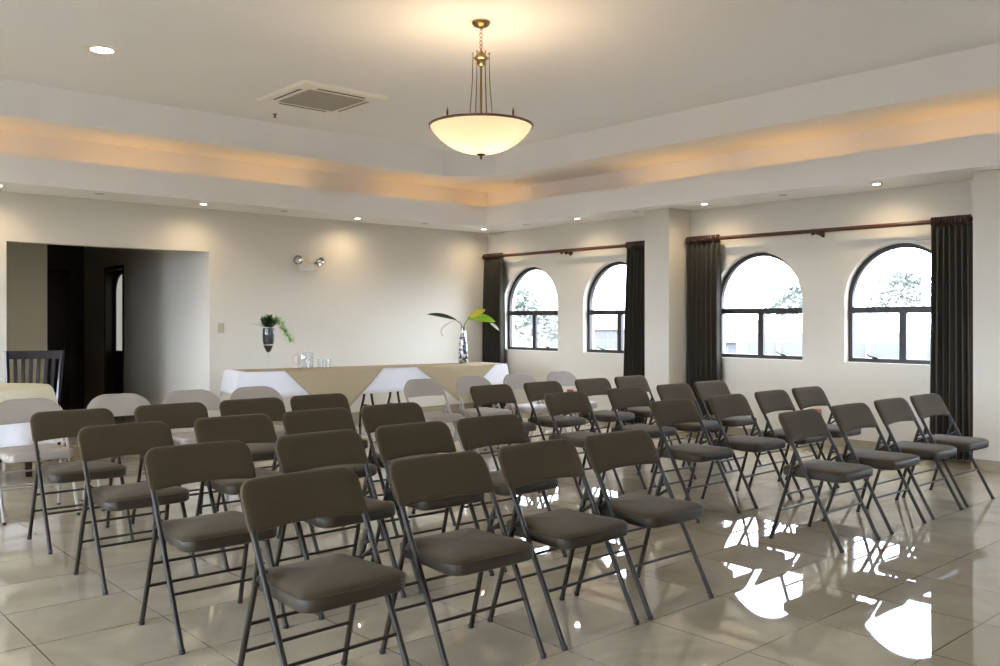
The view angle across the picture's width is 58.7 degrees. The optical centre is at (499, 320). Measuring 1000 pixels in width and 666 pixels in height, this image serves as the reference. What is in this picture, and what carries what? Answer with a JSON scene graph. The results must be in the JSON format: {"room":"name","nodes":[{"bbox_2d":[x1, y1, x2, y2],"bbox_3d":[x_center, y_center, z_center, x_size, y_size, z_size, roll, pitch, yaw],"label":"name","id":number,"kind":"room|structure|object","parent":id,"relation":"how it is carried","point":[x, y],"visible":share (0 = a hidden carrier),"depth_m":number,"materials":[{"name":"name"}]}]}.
{"room":"conference room","nodes":[
{"label":"conference room","id":0,"kind":"room"},
{"bbox_2d":[7,242,46,383],"bbox_3d":[-6.698,-0.010,9.116,3.755,2.620,0.120,0,0,-42],"label":"wall","id":1,"kind":"structure","parent":0,"point":[26,262],"depth_m":10.18,"materials":[{"name":"beige paint"}]},
{"bbox_2d":[47,244,83,404],"bbox_3d":[-7.086,-0.010,13.348,1.555,2.620,0.150,0,0,-42],"label":"wall","id":2,"kind":"structure","parent":0,"point":[59,257],"depth_m":13.72,"materials":[{"name":"black paint"}]},
{"bbox_2d":[47,269,69,405],"bbox_3d":[-6.784,0.265,13.471,0.470,2.070,0.070,0,0,-42],"label":"door","id":3,"kind":"structure","parent":2,"relation":"in","point":[58,281],"depth_m":13.52,"materials":[{"name":"brown wood"}]},
{"bbox_2d":[84,246,203,404],"bbox_3d":[-4.950,-0.010,12.273,0.200,2.620,4.600,0,0,-42],"label":"wall","id":4,"kind":"structure","parent":0,"point":[164,290],"depth_m":11.76,"materials":[{"name":"beige paint"}]},
{"bbox_2d":[104,265,123,393],"bbox_3d":[-5.484,0.260,12.855,0.202,2.080,0.800,0,0,-42],"label":"door","id":5,"kind":"structure","parent":4,"relation":"in","point":[113,275],"depth_m":13.06,"materials":[{"name":"brown wood"}]},
{"bbox_2d":[0,191,487,416],"bbox_3d":[-5.072,-0.510,8.980,13.000,3.620,0.150,0,0,-42],"label":"wall","id":6,"kind":"structure","parent":0,"point":[372,296],"depth_m":11.17,"materials":[{"name":"beige paint"}]},
{"bbox_2d":[218,323,223,332],"bbox_3d":[-3.283,0.090,10.467,0.074,0.120,0.014,0,0,-42],"label":"light switch","id":7,"kind":"object","parent":6,"relation":"attached to","point":[220,325],"visible":1,"depth_m":10.46,"materials":[{"name":"beige plastic"}]},
{"bbox_2d":[293,255,323,270],"bbox_3d":[-2.410,-0.721,11.194,0.435,0.182,0.102,0,0,-42],"label":"emergency light","id":8,"kind":"object","parent":6,"relation":"attached to","point":[297,259],"visible":1,"depth_m":11.17,"materials":[{"name":"beige plastic"}]},
{"bbox_2d":[273,403,481,425],"bbox_3d":[-1.779,1.255,11.812,4.315,0.090,0.012,0,0,-42],"label":"baseboard","id":9,"kind":"structure","parent":6,"relation":"attached to","point":[454,407],"depth_m":12.60,"materials":[{"name":"beige tile"}]},
{"bbox_2d":[0,0,999,232],"bbox_3d":[-0.558,-1.749,3.927,13.120,0.902,13.520,0,0,-42],"label":"ceiling","id":10,"kind":"structure","parent":0,"point":[631,105],"depth_m":8.31,"materials":[{"name":"white paint"}]},
{"bbox_2d":[83,45,119,54],"bbox_3d":[-3.238,-2.197,7.232,0.277,0.007,0.277,0,0,-42],"label":"recessed light","id":11,"kind":"object","parent":10,"relation":"in","point":[96,49],"visible":1,"depth_m":7.23,"materials":[{"name":"beige plastic"}]},
{"bbox_2d":[256,80,387,114],"bbox_3d":[-1.762,-2.178,8.772,0.930,0.045,0.930,0,0,-42],"label":"air conditioner","id":12,"kind":"object","parent":10,"relation":"attached to","point":[302,94],"visible":1,"depth_m":8.68,"materials":[{"name":"beige plastic"}]},
{"bbox_2d":[278,89,364,110],"bbox_3d":[-1.762,-2.173,8.772,0.630,0.014,0.630,0,0,-42],"label":"grille","id":13,"kind":"object","parent":12,"relation":"attached to","point":[314,99],"depth_m":8.78,"materials":[{"name":"grey plastic"}]},
{"bbox_2d":[428,19,533,159],"bbox_3d":[-0.140,-1.690,6.553,0.775,1.019,0.775,0,0,-42],"label":"chandelier","id":14,"kind":"object","parent":10,"relation":"hanging from","point":[480,134],"visible":1,"depth_m":6.35,"materials":[{"name":"beige glass"}]},
{"bbox_2d":[0,404,999,665],"bbox_3d":[-2.070,1.360,5.559,13.520,0.120,18.450,0,0,-42],"label":"floor","id":15,"kind":"structure","parent":0,"point":[920,594],"depth_m":4.28,"materials":[{"name":"ceramic"}]},
{"bbox_2d":[25,462,31,476],"bbox_3d":[-4.250,0.929,7.294,0.988,0.742,0.988,0,0,-42],"label":"round table","id":16,"kind":"object","parent":15,"relation":"on","point":[28,465],"visible":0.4,"depth_m":7.38,"materials":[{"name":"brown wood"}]},
{"bbox_2d":[0,422,61,447],"bbox_3d":[-4.251,0.786,7.296,1.205,0.468,1.205,0,0,-42],"label":"tablecloth","id":17,"kind":"object","parent":16,"relation":"on","point":[19,434],"visible":0.34,"depth_m":6.96,"materials":[{"name":"white fabric"}]},
{"bbox_2d":[0,383,57,403],"bbox_3d":[-4.249,0.672,7.297,1.110,0.248,1.110,0,0,16],"label":"tablecloth","id":18,"kind":"object","parent":17,"relation":"on","point":[8,391],"visible":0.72,"depth_m":7.20,"materials":[{"name":"beige fabric"}]},
{"bbox_2d":[0,350,64,462],"bbox_3d":[-4.452,0.799,8.413,0.532,1.008,0.579,0,0,-18],"label":"chair","id":19,"kind":"object","parent":15,"relation":"on","point":[47,354],"visible":0.33,"depth_m":8.64,"materials":[{"name":"brown wood"}]},
{"bbox_2d":[0,398,79,524],"bbox_3d":[-3.132,0.918,5.960,0.469,0.763,0.468,0,0,-42],"label":"folding chair","id":20,"kind":"object","parent":15,"relation":"on","point":[12,411],"visible":0.84,"depth_m":5.97,"materials":[{"name":"beige plastic"}]},
{"bbox_2d":[27,408,133,554],"bbox_3d":[-2.480,0.921,5.255,0.472,0.756,0.468,0,0,-41],"label":"folding chair","id":21,"kind":"object","parent":15,"relation":"on","point":[46,425],"visible":0.86,"depth_m":5.23,"materials":[{"name":"brown fabric"}]},
{"bbox_2d":[82,393,150,511],"bbox_3d":[-2.679,0.918,6.364,0.469,0.763,0.468,0,0,-41],"label":"folding chair","id":22,"kind":"object","parent":15,"relation":"on","point":[122,404],"visible":0.25,"depth_m":6.47,"materials":[{"name":"beige plastic"}]},
{"bbox_2d":[73,421,198,594],"bbox_3d":[-1.854,0.921,4.528,0.472,0.756,0.468,0,0,-42],"label":"folding chair","id":23,"kind":"object","parent":15,"relation":"on","point":[114,440],"visible":0.81,"depth_m":4.50,"materials":[{"name":"brown fabric"}]},
{"bbox_2d":[131,402,227,523],"bbox_3d":[-2.033,0.921,5.654,0.472,0.756,0.468,0,0,-41],"label":"folding chair","id":24,"kind":"object","parent":15,"relation":"on","point":[175,415],"visible":0.36,"depth_m":5.74,"materials":[{"name":"brown fabric"}]},
{"bbox_2d":[162,389,220,444],"bbox_3d":[-2.280,0.918,6.721,0.469,0.763,0.468,0,0,-41],"label":"folding chair","id":25,"kind":"object","parent":15,"relation":"on","point":[210,400],"visible":0.38,"depth_m":6.80,"materials":[{"name":"beige plastic"}]},
{"bbox_2d":[139,440,288,654],"bbox_3d":[-1.218,0.921,3.776,0.472,0.756,0.468,0,0,-41],"label":"folding chair","id":26,"kind":"object","parent":15,"relation":"on","point":[166,466],"visible":0.92,"depth_m":3.76,"materials":[{"name":"brown fabric"}]},
{"bbox_2d":[189,413,302,569],"bbox_3d":[-1.405,0.921,4.930,0.472,0.756,0.468,0,0,-43],"label":"folding chair","id":27,"kind":"object","parent":15,"relation":"on","point":[247,428],"visible":0.57,"depth_m":4.97,"materials":[{"name":"brown fabric"}]},
{"bbox_2d":[216,397,285,512],"bbox_3d":[-1.612,0.921,6.030,0.472,0.756,0.468,0,0,-42],"label":"folding chair","id":28,"kind":"object","parent":15,"relation":"on","point":[274,407],"visible":0.39,"depth_m":6.08,"materials":[{"name":"brown fabric"}]},
{"bbox_2d":[230,386,286,470],"bbox_3d":[-1.881,0.918,7.077,0.469,0.763,0.468,0,0,-41],"label":"folding chair","id":29,"kind":"object","parent":15,"relation":"on","point":[254,391],"visible":0.36,"depth_m":7.17,"materials":[{"name":"beige plastic"}]},
{"bbox_2d":[237,467,410,665],"bbox_3d":[-0.598,0.921,3.042,0.472,0.756,0.468,0,0,-43],"label":"folding chair","id":30,"kind":"object","parent":15,"relation":"on","point":[321,584],"visible":1,"depth_m":3.02,"materials":[{"name":"brown fabric"}]},
{"bbox_2d":[290,393,368,448],"bbox_3d":[-1.218,0.921,6.383,0.472,0.756,0.468,0,0,-42],"label":"folding chair","id":31,"kind":"object","parent":15,"relation":"on","point":[332,400],"visible":0.22,"depth_m":6.48,"materials":[{"name":"brown fabric"}]},
{"bbox_2d":[277,407,384,551],"bbox_3d":[-1.005,0.921,5.287,0.472,0.756,0.468,0,0,-42],"label":"folding chair","id":32,"kind":"object","parent":15,"relation":"on","point":[327,419],"visible":0.43,"depth_m":5.33,"materials":[{"name":"brown fabric"}]},
{"bbox_2d":[275,429,405,619],"bbox_3d":[-0.766,0.921,4.180,0.472,0.756,0.468,0,0,-43],"label":"folding chair","id":33,"kind":"object","parent":15,"relation":"on","point":[303,451],"visible":0.62,"depth_m":4.22,"materials":[{"name":"brown fabric"}]},
{"bbox_2d":[359,393,373,425],"bbox_3d":[-2.196,0.933,10.340,1.758,0.732,0.552,0,0,-32],"label":"folding table","id":34,"kind":"object","parent":15,"relation":"on","point":[371,395],"visible":0.14,"depth_m":10.83,"materials":[{"name":"black metal"}]},
{"bbox_2d":[219,362,508,396],"bbox_3d":[-1.522,0.711,10.775,3.560,0.301,0.646,0,0,-32],"label":"tablecloth","id":35,"kind":"object","parent":34,"relation":"on","point":[388,379],"visible":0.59,"depth_m":10.04,"materials":[{"name":"white fabric"}]},
{"bbox_2d":[236,365,397,405],"bbox_3d":[-2.112,0.858,10.369,1.880,0.603,0.640,0,0,-32],"label":"tablecloth","id":36,"kind":"object","parent":35,"relation":"on","point":[350,381],"visible":0.88,"depth_m":10.19,"materials":[{"name":"beige fabric"}]},
{"bbox_2d":[262,327,274,369],"bbox_3d":[-2.619,0.318,10.049,0.140,0.476,0.140,0,0,-42],"label":"vase","id":37,"kind":"object","parent":36,"relation":"on","point":[268,333],"visible":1,"depth_m":10.00,"materials":[{"name":"clear glass"}]},
{"bbox_2d":[251,314,295,343],"bbox_3d":[-2.543,0.090,10.035,0.464,0.354,0.300,0,0,23],"label":"bouquet","id":38,"kind":"object","parent":37,"relation":"in","point":[268,321],"visible":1,"depth_m":10.03,"materials":[{"name":"green plant"}]},
{"bbox_2d":[388,362,497,400],"bbox_3d":[-0.715,0.780,11.252,1.415,0.447,0.638,0,0,-32],"label":"tablecloth","id":39,"kind":"object","parent":35,"relation":"on","point":[447,375],"visible":0.87,"depth_m":10.99,"materials":[{"name":"beige fabric"}]},
{"bbox_2d":[459,327,467,362],"bbox_3d":[-0.479,0.319,11.566,0.120,0.475,0.119,0,0,-42],"label":"bottle vase","id":40,"kind":"object","parent":39,"relation":"on","point":[463,350],"visible":0.98,"depth_m":11.53,"materials":[{"name":"ceramic"}]},
{"bbox_2d":[428,309,498,333],"bbox_3d":[-0.479,0.028,11.533,0.941,0.360,0.088,0,0,1],"label":"arrangement","id":41,"kind":"object","parent":40,"relation":"in","point":[476,315],"visible":1,"depth_m":11.56,"materials":[{"name":"green plant"}]},
{"bbox_2d":[361,402,455,535],"bbox_3d":[-0.599,0.921,5.649,0.472,0.756,0.468,0,0,-42],"label":"folding chair","id":42,"kind":"object","parent":15,"relation":"on","point":[373,416],"visible":0.47,"depth_m":5.67,"materials":[{"name":"brown fabric"}]},
{"bbox_2d":[371,421,493,593],"bbox_3d":[-0.354,0.921,4.548,0.472,0.756,0.468,0,0,-41],"label":"folding chair","id":43,"kind":"object","parent":15,"relation":"on","point":[395,441],"visible":0.58,"depth_m":4.57,"materials":[{"name":"brown fabric"}]},
{"bbox_2d":[404,378,463,453],"bbox_3d":[-0.620,0.923,8.163,0.469,0.754,0.468,0,0,-42],"label":"folding chair","id":44,"kind":"object","parent":15,"relation":"on","point":[413,387],"visible":0.72,"depth_m":8.21,"materials":[{"name":"beige plastic"}]},
{"bbox_2d":[387,391,492,407],"bbox_3d":[-0.757,0.933,11.248,1.613,0.732,0.552,0,0,-32],"label":"folding table","id":45,"kind":"object","parent":15,"relation":"on","point":[398,396],"visible":0.16,"depth_m":10.99,"materials":[{"name":"black metal"}]},
{"bbox_2d":[379,451,546,665],"bbox_3d":[-0.145,0.921,3.447,0.472,0.756,0.468,0,0,-41],"label":"folding chair","id":46,"kind":"object","parent":15,"relation":"on","point":[466,551],"visible":1,"depth_m":3.43,"materials":[{"name":"brown fabric"}]},
{"bbox_2d":[453,376,512,452],"bbox_3d":[-0.165,0.923,8.570,0.469,0.754,0.468,0,0,-42],"label":"folding chair","id":47,"kind":"object","parent":15,"relation":"on","point":[463,384],"visible":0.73,"depth_m":8.54,"materials":[{"name":"beige plastic"}]},
{"bbox_2d":[470,384,535,470],"bbox_3d":[0.030,0.926,7.457,0.472,0.747,0.468,0,0,-43],"label":"folding chair","id":48,"kind":"object","parent":15,"relation":"on","point":[481,395],"visible":0.45,"depth_m":7.52,"materials":[{"name":"brown fabric"}]},
{"bbox_2d":[455,414,566,572],"bbox_3d":[0.044,0.921,4.903,0.472,0.756,0.468,0,0,-41],"label":"folding chair","id":49,"kind":"object","parent":15,"relation":"on","point":[482,431],"visible":0.56,"depth_m":4.93,"materials":[{"name":"brown fabric"}]},
{"bbox_2d":[497,373,552,448],"bbox_3d":[0.291,0.923,8.977,0.469,0.754,0.468,0,0,-42],"label":"folding chair","id":50,"kind":"object","parent":15,"relation":"on","point":[515,381],"visible":0.59,"depth_m":8.98,"materials":[{"name":"beige plastic"}]},
{"bbox_2d":[523,381,591,467],"bbox_3d":[0.488,0.926,7.866,0.472,0.747,0.468,0,0,-43],"label":"folding chair","id":51,"kind":"object","parent":15,"relation":"on","point":[535,391],"visible":0.77,"depth_m":7.82,"materials":[{"name":"brown fabric"}]},
{"bbox_2d":[488,439,639,650],"bbox_3d":[0.271,0.921,3.819,0.472,0.756,0.468,0,0,-42],"label":"folding chair","id":52,"kind":"object","parent":15,"relation":"on","point":[522,464],"visible":0.98,"depth_m":3.79,"materials":[{"name":"brown fabric"}]},
{"bbox_2d":[541,371,597,440],"bbox_3d":[0.750,0.923,9.388,0.469,0.754,0.468,0,0,-42],"label":"folding chair","id":53,"kind":"object","parent":15,"relation":"on","point":[565,378],"visible":0.28,"depth_m":9.48,"materials":[{"name":"beige plastic"}]},
{"bbox_2d":[538,391,624,499],"bbox_3d":[0.610,0.926,6.689,0.472,0.747,0.468,0,0,-42],"label":"folding chair","id":54,"kind":"object","parent":15,"relation":"on","point":[560,403],"visible":0.78,"depth_m":6.71,"materials":[{"name":"brown fabric"}]},
{"bbox_2d":[575,378,634,432],"bbox_3d":[0.978,0.926,8.303,0.472,0.747,0.468,0,0,-42],"label":"folding chair","id":55,"kind":"object","parent":15,"relation":"on","point":[591,386],"visible":0.67,"depth_m":8.29,"materials":[{"name":"brown fabric"}]},
{"bbox_2d":[602,387,679,488],"bbox_3d":[1.141,0.926,7.164,0.472,0.747,0.468,0,0,-41],"label":"folding chair","id":56,"kind":"object","parent":15,"relation":"on","point":[619,398],"visible":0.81,"depth_m":7.16,"materials":[{"name":"brown fabric"}]},
{"bbox_2d":[614,375,672,444],"bbox_3d":[1.394,0.926,8.675,0.472,0.747,0.468,0,0,-42],"label":"folding chair","id":57,"kind":"object","parent":15,"relation":"on","point":[645,412],"visible":0.52,"depth_m":8.70,"materials":[{"name":"brown fabric"}]},
{"bbox_2d":[574,429,713,619],"bbox_3d":[0.676,0.921,4.180,0.472,0.756,0.468,0,0,-41],"label":"folding chair","id":58,"kind":"object","parent":15,"relation":"on","point":[608,451],"visible":0.95,"depth_m":4.16,"materials":[{"name":"brown fabric"}]},
{"bbox_2d":[645,208,690,423],"bbox_3d":[1.994,-0.009,10.522,0.446,2.618,0.352,0,0,-42],"label":"pillar","id":59,"kind":"object","parent":15,"relation":"on","point":[666,229],"visible":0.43,"depth_m":10.36,"materials":[{"name":"beige paint"}]},
{"bbox_2d":[650,383,726,479],"bbox_3d":[1.611,0.926,7.583,0.472,0.747,0.468,0,0,-42],"label":"folding chair","id":60,"kind":"object","parent":15,"relation":"on","point":[678,390],"visible":0.5,"depth_m":7.58,"materials":[{"name":"brown fabric"}]},
{"bbox_2d":[648,399,740,522],"bbox_3d":[1.296,0.926,6.015,0.472,0.747,0.468,0,0,-40],"label":"folding chair","id":61,"kind":"object","parent":15,"relation":"on","point":[666,412],"visible":0.91,"depth_m":5.99,"materials":[{"name":"brown fabric"}]},
{"bbox_2d":[690,380,761,470],"bbox_3d":[2.013,0.926,7.942,0.472,0.747,0.468,0,0,-41],"label":"folding chair","id":62,"kind":"object","parent":15,"relation":"on","point":[704,389],"visible":0.52,"depth_m":7.90,"materials":[{"name":"brown fabric"}]},
{"bbox_2d":[701,394,791,508],"bbox_3d":[1.788,0.926,6.454,0.472,0.747,0.468,0,0,-42],"label":"folding chair","id":63,"kind":"object","parent":15,"relation":"on","point":[728,405],"visible":0.99,"depth_m":6.43,"materials":[{"name":"brown fabric"}]},
{"bbox_2d":[748,389,832,496],"bbox_3d":[2.237,0.926,6.855,0.472,0.747,0.468,0,0,-43],"label":"folding chair","id":64,"kind":"object","parent":15,"relation":"on","point":[768,401],"visible":0.69,"depth_m":6.84,"materials":[{"name":"brown fabric"}]},
{"bbox_2d":[785,386,863,487],"bbox_3d":[2.645,0.926,7.220,0.472,0.747,0.468,0,0,-41],"label":"folding chair","id":65,"kind":"object","parent":15,"relation":"on","point":[805,397],"visible":0.62,"depth_m":7.25,"materials":[{"name":"brown fabric"}]},
{"bbox_2d":[769,409,880,552],"bbox_3d":[1.931,0.926,5.286,0.472,0.747,0.468,0,0,-42],"label":"folding chair","id":66,"kind":"object","parent":15,"relation":"on","point":[799,424],"visible":1,"depth_m":5.26,"materials":[{"name":"brown fabric"}]},
{"bbox_2d":[822,403,925,533],"bbox_3d":[2.406,0.926,5.719,0.472,0.747,0.468,0,0,-41],"label":"folding chair","id":67,"kind":"object","parent":15,"relation":"on","point":[848,417],"visible":0.92,"depth_m":5.69,"materials":[{"name":"brown fabric"}]},
{"bbox_2d":[865,397,962,519],"bbox_3d":[2.848,0.926,6.114,0.472,0.747,0.468,0,0,-41],"label":"folding chair","id":68,"kind":"object","parent":15,"relation":"on","point":[890,410],"visible":0.96,"depth_m":6.08,"materials":[{"name":"brown fabric"}]},
{"bbox_2d":[902,393,994,507],"bbox_3d":[3.273,0.926,6.493,0.472,0.747,0.468,0,0,-40],"label":"folding chair","id":69,"kind":"object","parent":15,"relation":"on","point":[930,404],"visible":0.94,"depth_m":6.47,"materials":[{"name":"brown fabric"}]},
{"bbox_2d":[973,169,999,460],"bbox_3d":[4.426,-0.009,7.799,0.446,2.618,0.355,0,0,-42],"label":"wall pier","id":70,"kind":"object","parent":15,"relation":"on","point":[986,184],"visible":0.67,"depth_m":7.69,"materials":[{"name":"beige paint"}]},
{"bbox_2d":[971,459,999,471],"bbox_3d":[4.414,1.255,7.788,0.438,0.090,0.379,0,0,-42],"label":"baseboard","id":71,"kind":"object","parent":70,"relation":"attached to","point":[987,465],"visible":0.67,"depth_m":7.68,"materials":[{"name":"beige tile"}]},
{"bbox_2d":[488,179,972,442],"bbox_3d":[4.322,-0.510,8.386,0.220,3.620,13.550,0,0,-42],"label":"wall","id":72,"kind":"structure","parent":0,"point":[825,268],"depth_m":9.51,"materials":[{"name":"beige paint"}]},
{"bbox_2d":[508,267,557,350],"bbox_3d":[0.487,-0.168,12.644,0.097,1.185,1.110,0,0,-42],"label":"window","id":73,"kind":"structure","parent":72,"relation":"in","point":[534,314],"depth_m":12.74,"materials":[{"name":"brown metal"}]},
{"bbox_2d":[501,244,624,256],"bbox_3d":[0.803,-0.913,12.041,0.154,0.085,3.070,0,0,-42],"label":"curtain rod","id":74,"kind":"object","parent":72,"relation":"attached to","point":[566,251],"visible":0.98,"depth_m":11.90,"materials":[{"name":"brown wood"}]},
{"bbox_2d":[482,253,505,408],"bbox_3d":[-0.107,0.149,12.998,0.112,2.262,0.493,0,0,-43],"label":"curtain","id":75,"kind":"object","parent":74,"relation":"hanging from","point":[493,346],"visible":0.82,"depth_m":12.93,"materials":[{"name":"black fabric"}]},
{"bbox_2d":[622,240,644,423],"bbox_3d":[1.671,0.149,11.010,0.110,2.262,0.436,0,0,-42],"label":"curtain","id":76,"kind":"object","parent":74,"relation":"hanging from","point":[634,316],"visible":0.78,"depth_m":10.99,"materials":[{"name":"brown fabric"}]},
{"bbox_2d":[587,261,625,353],"bbox_3d":[1.539,-0.168,11.465,0.097,1.185,1.110,0,0,-42],"label":"window","id":77,"kind":"structure","parent":72,"relation":"in","point":[590,312],"depth_m":11.68,"materials":[{"name":"brown metal"}]},
{"bbox_2d":[506,403,968,460],"bbox_3d":[4.285,1.255,8.253,0.012,0.090,13.400,0,0,-42],"label":"baseboard","id":78,"kind":"structure","parent":72,"relation":"attached to","point":[840,442],"depth_m":9.14,"materials":[{"name":"beige tile"}]},
{"bbox_2d":[722,252,801,359],"bbox_3d":[2.912,-0.168,9.929,0.097,1.185,1.110,0,0,-42],"label":"window","id":79,"kind":"structure","parent":72,"relation":"in","point":[761,312],"depth_m":9.94,"materials":[{"name":"brown metal"}]},
{"bbox_2d":[687,216,972,240],"bbox_3d":[3.300,-0.912,9.245,0.156,0.096,3.208,0,0,-42],"label":"curtain rod","id":80,"kind":"object","parent":72,"relation":"attached to","point":[820,231],"visible":0.84,"depth_m":9.11,"materials":[{"name":"brown wood"}]},
{"bbox_2d":[685,234,721,432],"bbox_3d":[2.335,0.149,10.270,0.104,2.262,0.491,0,0,-42],"label":"curtain","id":81,"kind":"object","parent":80,"relation":"hanging from","point":[704,286],"visible":0.84,"depth_m":10.24,"materials":[{"name":"brown fabric"}]},
{"bbox_2d":[929,214,972,461],"bbox_3d":[4.160,0.156,8.224,0.115,2.248,0.414,0,0,-42],"label":"curtain","id":82,"kind":"object","parent":80,"relation":"hanging from","point":[951,333],"visible":0.89,"depth_m":8.20,"materials":[{"name":"brown fabric"}]},
{"bbox_2d":[849,243,930,364],"bbox_3d":[3.964,-0.168,8.751,0.097,1.185,1.110,0,0,-42],"label":"window","id":83,"kind":"structure","parent":72,"relation":"in","point":[903,311],"depth_m":8.87,"materials":[{"name":"brown metal"}]},
{"label":"outside","id":84,"kind":"structure","parent":0,"visible":0},
{"bbox_2d":[515,333,544,347],"bbox_3d":[-0.174,4.900,13.254,500.000,0.001,500.000,0,0,-42],"label":"terrain","id":85,"kind":"structure","parent":84,"point":[525,343],"depth_m":197.09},
{"bbox_2d":[515,282,557,346],"bbox_3d":[1.306,1.101,62.032,6.853,7.614,6.919,0,0,29],"label":"tree","id":86,"kind":"object","parent":85,"relation":"on","point":[524,301],"visible":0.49,"depth_m":60.94,"materials":[{"name":"green plant"}]},
{"bbox_2d":[521,302,557,346],"bbox_3d":[3.744,1.704,68.008,4.998,6.410,5.085,0,0,15],"label":"building","id":87,"kind":"structure","parent":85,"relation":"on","point":[556,308],"depth_m":67.25,"materials":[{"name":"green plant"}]},
{"bbox_2d":[545,316,623,349],"bbox_3d":[12.639,2.250,89.999,16.800,5.300,9.800,0,0,3],"label":"building","id":88,"kind":"structure","parent":85,"relation":"on","point":[605,327],"depth_m":85.62,"materials":[{"name":"grey glass"}]},
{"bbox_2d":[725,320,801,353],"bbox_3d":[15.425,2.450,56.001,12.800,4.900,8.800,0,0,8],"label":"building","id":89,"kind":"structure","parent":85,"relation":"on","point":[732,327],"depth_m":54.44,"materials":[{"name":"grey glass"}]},
{"bbox_2d":[760,280,801,319],"bbox_3d":[29.920,0.347,89.946,7.108,9.118,6.936,0,0,-23],"label":"tree","id":90,"kind":"object","parent":85,"relation":"on","point":[792,294],"visible":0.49,"depth_m":89.36,"materials":[{"name":"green plant"}]},
{"bbox_2d":[736,331,929,359],"bbox_3d":[11.824,2.625,25.954,9.000,4.550,6.100,0,0,20],"label":"building","id":91,"kind":"structure","parent":85,"relation":"on","point":[880,344],"depth_m":23.66,"materials":[{"name":"grey glass"}]},
{"bbox_2d":[867,265,930,306],"bbox_3d":[27.283,0.561,59.991,5.001,8.691,5.052,0,0,-25],"label":"tree","id":92,"kind":"object","parent":85,"relation":"on","point":[908,277],"visible":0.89,"depth_m":59.34,"materials":[{"name":"green plant"}]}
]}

